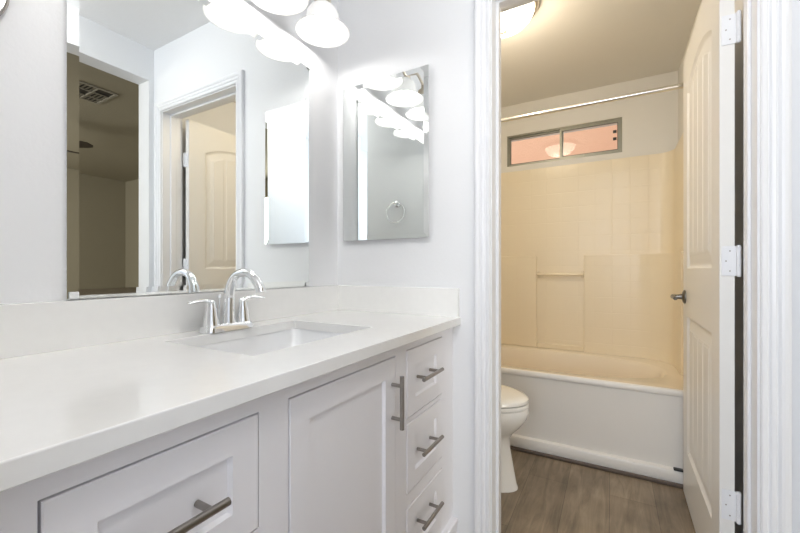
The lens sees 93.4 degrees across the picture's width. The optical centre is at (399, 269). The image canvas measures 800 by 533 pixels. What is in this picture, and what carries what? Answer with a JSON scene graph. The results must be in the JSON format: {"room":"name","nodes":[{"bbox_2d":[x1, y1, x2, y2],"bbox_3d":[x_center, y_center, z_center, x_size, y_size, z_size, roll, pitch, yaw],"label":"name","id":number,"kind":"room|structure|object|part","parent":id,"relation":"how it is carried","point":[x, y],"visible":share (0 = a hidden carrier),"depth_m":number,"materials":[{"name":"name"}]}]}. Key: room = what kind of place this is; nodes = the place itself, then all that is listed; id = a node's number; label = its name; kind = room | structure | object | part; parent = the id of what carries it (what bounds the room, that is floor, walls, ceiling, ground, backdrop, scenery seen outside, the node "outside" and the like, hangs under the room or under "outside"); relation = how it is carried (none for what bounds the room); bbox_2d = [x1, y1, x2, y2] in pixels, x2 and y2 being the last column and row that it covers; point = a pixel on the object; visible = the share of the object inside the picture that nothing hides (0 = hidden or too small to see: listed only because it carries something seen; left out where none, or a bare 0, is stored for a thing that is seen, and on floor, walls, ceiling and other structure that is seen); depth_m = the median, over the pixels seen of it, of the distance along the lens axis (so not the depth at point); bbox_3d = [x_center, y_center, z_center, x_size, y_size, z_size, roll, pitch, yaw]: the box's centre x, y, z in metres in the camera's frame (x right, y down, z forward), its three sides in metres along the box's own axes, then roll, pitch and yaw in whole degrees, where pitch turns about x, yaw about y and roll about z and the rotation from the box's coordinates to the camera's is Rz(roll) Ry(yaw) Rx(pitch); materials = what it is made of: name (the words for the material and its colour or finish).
{"room":"bathroom","nodes":[
{"label":"bathroom","id":0,"kind":"room"},
{"bbox_2d":[0,0,337,303],"bbox_3d":[-0.724,-0.172,1.014,0.120,2.455,5.298,0,0,29],"label":"wall","id":1,"kind":"structure","parent":0,"point":[32,32],"depth_m":0.82,"materials":[{"name":"white paint"}]},
{"bbox_2d":[0,0,9,15],"bbox_3d":[-0.833,-0.549,0.681,0.016,0.181,0.181,0,0,29],"label":"mirror","id":2,"kind":"object","parent":1,"relation":"attached to","point":[4,4],"visible":1,"depth_m":0.75,"materials":[{"name":"silver metal"}]},
{"bbox_2d":[0,0,4,9],"bbox_3d":[-0.836,-0.549,0.683,0.009,0.171,0.171,0,0,29],"label":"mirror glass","id":3,"kind":"object","parent":2,"relation":"attached to","point":[2,2],"depth_m":0.75,"materials":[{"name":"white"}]},
{"bbox_2d":[0,285,338,358],"bbox_3d":[-0.576,0.123,1.134,0.020,0.107,1.250,0,0,29],"label":"backsplash","id":4,"kind":"structure","parent":1,"relation":"attached to","point":[35,327],"depth_m":0.93,"materials":[{"name":"stone"}]},
{"bbox_2d":[66,0,310,299],"bbox_3d":[-0.554,-0.376,1.182,0.010,0.888,0.778,0,0,29],"label":"wall mirror","id":5,"kind":"object","parent":1,"relation":"attached to","point":[187,128],"visible":1,"depth_m":1.05,"materials":[{"name":"silver metal"}]},
{"bbox_2d":[251,0,349,47],"bbox_3d":[-0.461,-1.022,1.139,0.215,0.251,0.867,0,0,29],"label":"vanity light","id":6,"kind":"object","parent":1,"relation":"attached to","point":[321,26],"visible":1,"depth_m":1.41,"materials":[{"name":"white glass"}]},
{"bbox_3d":[-0.401,-0.953,1.232,0.201,0.113,0.201,0,0,29],"label":"lamp shade","id":7,"kind":"part","parent":6,"relation":"part of","materials":[{"name":"white glass"}]},
{"bbox_3d":[-0.292,-0.953,1.426,0.201,0.113,0.201,0,0,29],"label":"lamp shade","id":8,"kind":"part","parent":6,"relation":"part of","materials":[{"name":"white glass"}]},
{"bbox_3d":[-0.292,-0.960,1.426,0.054,0.074,0.054,0,0,29],"label":"bulb","id":9,"kind":"part","parent":6,"relation":"part of","materials":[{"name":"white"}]},
{"bbox_2d":[338,0,799,532],"bbox_3d":[0.404,-0.172,1.369,1.498,2.455,0.120,0,0,29],"label":"wall","id":10,"kind":"structure","parent":0,"point":[387,37],"depth_m":1.43,"materials":[{"name":"white paint"}]},
{"bbox_2d":[343,64,428,240],"bbox_3d":[-0.065,-0.455,1.552,0.409,0.661,0.020,0,0,29],"label":"medicine cabinet","id":11,"kind":"object","parent":10,"relation":"attached to","point":[386,119],"visible":1,"depth_m":1.53,"materials":[{"name":"white metal"}]},
{"bbox_2d":[474,0,791,532],"bbox_3d":[0.661,0.004,1.214,0.831,2.104,0.139,0,0,29],"label":"door frame","id":12,"kind":"structure","parent":10,"relation":"attached to","point":[775,15],"depth_m":1.02,"materials":[{"name":"white wood"}]},
{"bbox_2d":[670,0,740,532],"bbox_3d":[1.167,0.033,1.449,0.153,2.026,0.750,0,0,30],"label":"door","id":13,"kind":"structure","parent":10,"relation":"in","point":[711,257],"depth_m":1.27,"materials":[{"name":"white wood"}]},
{"bbox_3d":[1.287,0.126,1.743,0.052,0.062,0.062,0,0,30],"label":"handle","id":14,"kind":"part","parent":13,"relation":"part of","materials":[{"name":"silver metal"}]},
{"bbox_2d":[501,71,677,172],"bbox_3d":[1.243,-0.172,2.861,1.498,2.455,0.150,0,0,29],"label":"wall","id":15,"kind":"structure","parent":0,"point":[649,122],"depth_m":2.62,"materials":[{"name":"white paint"}]},
{"bbox_2d":[507,117,621,166],"bbox_3d":[1.209,-0.934,2.829,0.788,0.243,0.050,0,0,29],"label":"window","id":16,"kind":"structure","parent":15,"relation":"in","point":[618,121],"depth_m":2.79,"materials":[{"name":"silver metal"}]},
{"bbox_3d":[1.051,-0.934,2.923,0.399,0.222,0.015,0,0,29],"label":"sash","id":17,"kind":"part","parent":16,"relation":"part of","materials":[{"name":"pink glass"}]},
{"bbox_3d":[1.367,-0.934,2.727,0.392,0.222,0.015,0,0,29],"label":"sash","id":18,"kind":"part","parent":16,"relation":"part of","materials":[{"name":"pink glass"}]},
{"bbox_2d":[501,83,682,122],"bbox_3d":[0.825,-0.905,2.175,1.442,0.060,0.060,0,0,29],"label":"shower rod","id":19,"kind":"object","parent":15,"relation":"attached to","point":[680,85],"visible":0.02,"depth_m":2.03,"materials":[{"name":"silver metal"}]},
{"bbox_2d":[510,445,682,488],"bbox_3d":[0.825,1.046,2.118,1.496,0.020,0.016,0,0,29],"label":"trim","id":20,"kind":"structure","parent":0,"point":[629,474],"depth_m":1.98,"materials":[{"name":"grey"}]},
{"bbox_2d":[501,450,695,532],"bbox_3d":[-0.019,1.081,0.618,1.738,0.050,5.298,0,0,29],"label":"floor","id":21,"kind":"structure","parent":0,"point":[552,495],"depth_m":1.71,"materials":[{"name":"wood"}]},
{"bbox_2d":[0,328,457,532],"bbox_3d":[-0.326,0.631,0.993,0.578,0.850,1.249,0,0,29],"label":"vanity cabinet","id":22,"kind":"object","parent":21,"relation":"on","point":[364,446],"visible":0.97,"depth_m":0.71,"materials":[{"name":"white wood"}]},
{"bbox_3d":[-0.314,0.339,0.519,0.018,0.191,0.277,0,0,29],"label":"drawer","id":23,"kind":"part","parent":22,"relation":"part of","materials":[{"name":"white wood"}]},
{"bbox_3d":[-0.286,0.339,0.488,0.012,0.012,0.146,0,0,29],"label":"handle","id":24,"kind":"part","parent":22,"relation":"part of","materials":[{"name":"silver metal"}]},
{"bbox_3d":[-0.280,0.339,0.538,0.031,0.010,0.010,0,0,29],"label":"handle post","id":25,"kind":"part","parent":22,"relation":"part of","materials":[{"name":"silver metal"}]},
{"bbox_2d":[0,285,460,491],"bbox_3d":[-0.332,0.138,0.997,0.579,0.135,1.250,0,0,29],"label":"countertop","id":26,"kind":"structure","parent":22,"relation":"on","point":[81,381],"depth_m":0.76,"materials":[{"name":"stone"}]},
{"bbox_2d":[186,268,265,333],"bbox_3d":[-0.495,0.087,1.090,0.200,0.179,0.202,0,0,-21],"label":"faucet","id":27,"kind":"object","parent":26,"relation":"on","point":[211,324],"visible":1,"depth_m":1.09,"materials":[{"name":"silver metal"}]},
{"bbox_3d":[-0.546,0.095,1.032,0.022,0.027,0.081,0,0,25],"label":"lever","id":28,"kind":"part","parent":27,"relation":"part of","materials":[{"name":"silver metal"}]},
{"bbox_3d":[-0.532,0.123,1.063,0.049,0.074,0.049,0,0,29],"label":"handle","id":29,"kind":"part","parent":27,"relation":"part of","materials":[{"name":"silver metal"}]},
{"bbox_3d":[-0.537,0.116,1.121,0.013,0.086,0.013,0,0,29],"label":"lift rod","id":30,"kind":"part","parent":27,"relation":"part of","materials":[{"name":"silver metal"}]},
{"bbox_3d":[-0.507,0.166,1.109,0.058,0.020,0.160,0,0,29],"label":"plate","id":31,"kind":"part","parent":27,"relation":"part of","materials":[{"name":"silver metal"}]},
{"bbox_3d":[-0.481,0.123,1.154,0.049,0.074,0.049,0,0,29],"label":"handle","id":32,"kind":"part","parent":27,"relation":"part of","materials":[{"name":"silver metal"}]},
{"bbox_3d":[-0.447,0.079,1.075,0.173,0.164,0.041,0,0,29],"label":"spout","id":33,"kind":"part","parent":27,"relation":"part of","materials":[{"name":"silver metal"}]},
{"bbox_3d":[-0.462,0.095,1.182,0.022,0.027,0.081,0,0,33],"label":"lever","id":34,"kind":"part","parent":27,"relation":"part of","materials":[{"name":"silver metal"}]},
{"bbox_2d":[197,328,343,355],"bbox_3d":[-0.333,0.276,1.042,0.370,0.140,0.488,0,0,29],"label":"sink","id":35,"kind":"object","parent":26,"relation":"in","point":[269,342],"visible":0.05,"depth_m":1.21,"materials":[{"name":"white ceramic"}]},
{"bbox_3d":[-0.116,0.569,0.873,0.018,0.657,0.390,0,0,29],"label":"door","id":36,"kind":"part","parent":22,"relation":"part of","materials":[{"name":"white wood"}]},
{"bbox_3d":[-0.011,0.312,1.016,0.031,0.010,0.010,0,0,29],"label":"handle post","id":37,"kind":"part","parent":22,"relation":"part of","materials":[{"name":"silver metal"}]},
{"bbox_3d":[-0.011,0.402,1.016,0.031,0.010,0.010,0,0,29],"label":"handle post","id":38,"kind":"part","parent":22,"relation":"part of","materials":[{"name":"silver metal"}]},
{"bbox_3d":[0.005,0.357,1.006,0.012,0.142,0.012,0,0,29],"label":"handle","id":39,"kind":"part","parent":22,"relation":"part of","materials":[{"name":"silver metal"}]},
{"bbox_3d":[0.067,0.553,1.155,0.031,0.010,0.010,0,0,29],"label":"handle post","id":40,"kind":"part","parent":22,"relation":"part of","materials":[{"name":"silver metal"}]},
{"bbox_3d":[0.067,0.773,1.155,0.031,0.010,0.010,0,0,29],"label":"handle post","id":41,"kind":"part","parent":22,"relation":"part of","materials":[{"name":"silver metal"}]},
{"bbox_3d":[0.077,0.799,1.215,0.018,0.198,0.258,0,0,29],"label":"drawer","id":42,"kind":"part","parent":22,"relation":"part of","materials":[{"name":"white wood"}]},
{"bbox_3d":[0.077,0.555,1.215,0.018,0.202,0.258,0,0,29],"label":"drawer","id":43,"kind":"part","parent":22,"relation":"part of","materials":[{"name":"white wood"}]},
{"bbox_3d":[0.077,0.336,1.215,0.018,0.197,0.258,0,0,29],"label":"drawer","id":44,"kind":"part","parent":22,"relation":"part of","materials":[{"name":"white wood"}]},
{"bbox_3d":[0.106,0.773,1.185,0.012,0.012,0.142,0,0,29],"label":"handle","id":45,"kind":"part","parent":22,"relation":"part of","materials":[{"name":"silver metal"}]},
{"bbox_3d":[0.106,0.553,1.185,0.012,0.012,0.142,0,0,29],"label":"handle","id":46,"kind":"part","parent":22,"relation":"part of","materials":[{"name":"silver metal"}]},
{"bbox_3d":[0.106,0.330,1.185,0.012,0.012,0.142,0,0,29],"label":"handle","id":47,"kind":"part","parent":22,"relation":"part of","materials":[{"name":"silver metal"}]},
{"bbox_3d":[0.111,0.773,1.234,0.031,0.010,0.010,0,0,29],"label":"handle post","id":48,"kind":"part","parent":22,"relation":"part of","materials":[{"name":"silver metal"}]},
{"bbox_3d":[-0.109,0.990,0.871,0.046,0.132,1.249,0,0,29],"label":"molding","id":49,"kind":"part","parent":22,"relation":"part of","materials":[{"name":"white wood"}]},
{"bbox_2d":[501,384,528,492],"bbox_3d":[0.298,0.673,1.961,0.717,0.764,0.450,0,0,29],"label":"toilet","id":50,"kind":"object","parent":21,"relation":"on","point":[514,403],"visible":0.21,"depth_m":1.78,"materials":[{"name":"white ceramic"}]},
{"bbox_3d":[0.385,0.646,1.912,0.517,0.018,0.364,0,0,29],"label":"seat","id":51,"kind":"part","parent":50,"relation":"part of","materials":[{"name":"white plastic"}]},
{"bbox_3d":[0.384,0.617,1.912,0.515,0.036,0.362,0,0,29],"label":"lid","id":52,"kind":"part","parent":50,"relation":"part of","materials":[{"name":"white ceramic"}]},
{"bbox_2d":[501,344,682,483],"bbox_3d":[0.993,0.823,2.473,1.441,0.466,0.769,0,0,29],"label":"bathtub","id":53,"kind":"object","parent":21,"relation":"on","point":[624,413],"visible":0.6,"depth_m":2.06,"materials":[{"name":"white ceramic"}]},
{"bbox_2d":[501,134,682,374],"bbox_3d":[1.000,-0.089,2.485,1.441,1.355,0.742,0,0,29],"label":"tub surround","id":54,"kind":"object","parent":53,"relation":"on","point":[592,252],"visible":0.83,"depth_m":2.65,"materials":[{"name":"acrylic"},{"name":"fiberglass"}]},
{"bbox_3d":[0.846,0.243,2.959,0.434,0.691,0.020,0,0,29],"label":"panel","id":55,"kind":"part","parent":54,"relation":"part of","materials":[{"name":"beige plastic"}]},
{"bbox_3d":[1.166,-0.089,2.804,1.145,1.355,0.023,0,0,29],"label":"panel","id":56,"kind":"part","parent":54,"relation":"part of","materials":[{"name":"beige plastic"}]},
{"bbox_3d":[1.448,0.243,2.400,0.521,0.691,0.404,0,0,29],"label":"panel","id":57,"kind":"part","parent":54,"relation":"part of","materials":[{"name":"beige plastic"}]},
{"bbox_3d":[1.558,-0.089,2.171,0.159,1.355,0.742,0,0,29],"label":"panel","id":58,"kind":"part","parent":54,"relation":"part of","materials":[{"name":"beige plastic"}]},
{"bbox_2d":[501,344,682,389],"bbox_3d":[0.999,0.778,2.484,1.441,0.376,0.745,0,0,29],"label":"basin","id":59,"kind":"object","parent":53,"relation":"in","point":[522,367],"depth_m":2.34,"materials":[{"name":"beige plastic"}]},
{"bbox_2d":[673,467,682,471],"bbox_3d":[1.354,0.974,1.834,0.038,0.010,0.020,0,0,29],"label":"door stop","id":60,"kind":"object","parent":53,"relation":"on","point":[674,468],"visible":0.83,"depth_m":1.83,"materials":[{"name":"grey plastic"}]},
{"bbox_2d":[501,0,700,107],"bbox_3d":[0.820,-1.347,2.109,1.498,0.104,1.576,0,0,29],"label":"ceiling","id":61,"kind":"structure","parent":0,"point":[568,46],"depth_m":2.19,"materials":[{"name":"white paint"}]},
{"bbox_2d":[501,0,539,37],"bbox_3d":[0.509,-1.223,1.864,0.340,0.142,0.340,0,0,29],"label":"ceiling light","id":62,"kind":"object","parent":61,"relation":"attached to","point":[513,21],"visible":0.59,"depth_m":1.81,"materials":[{"name":"white glass"}]},
{"bbox_2d":[678,0,702,141],"bbox_3d":[1.650,-0.119,2.114,0.055,2.350,0.753,0,0,29],"label":"wall","id":63,"kind":"structure","parent":0,"point":[680,70],"depth_m":2.33,"materials":[{"name":"white paint"}]},
{"bbox_2d":[735,0,742,532],"bbox_3d":[0.686,-0.172,0.221,0.120,2.455,5.298,0,0,29],"label":"wall","id":64,"kind":"structure","parent":0,"point":[738,3],"depth_m":1.46,"materials":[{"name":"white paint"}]},
{"label":"outside","id":65,"kind":"structure","parent":0,"visible":0},
{"bbox_2d":[511,125,616,163],"bbox_3d":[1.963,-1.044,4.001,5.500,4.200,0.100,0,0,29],"label":"window pane","id":66,"kind":"structure","parent":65,"point":[596,139],"depth_m":4.05,"materials":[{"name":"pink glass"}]}
]}

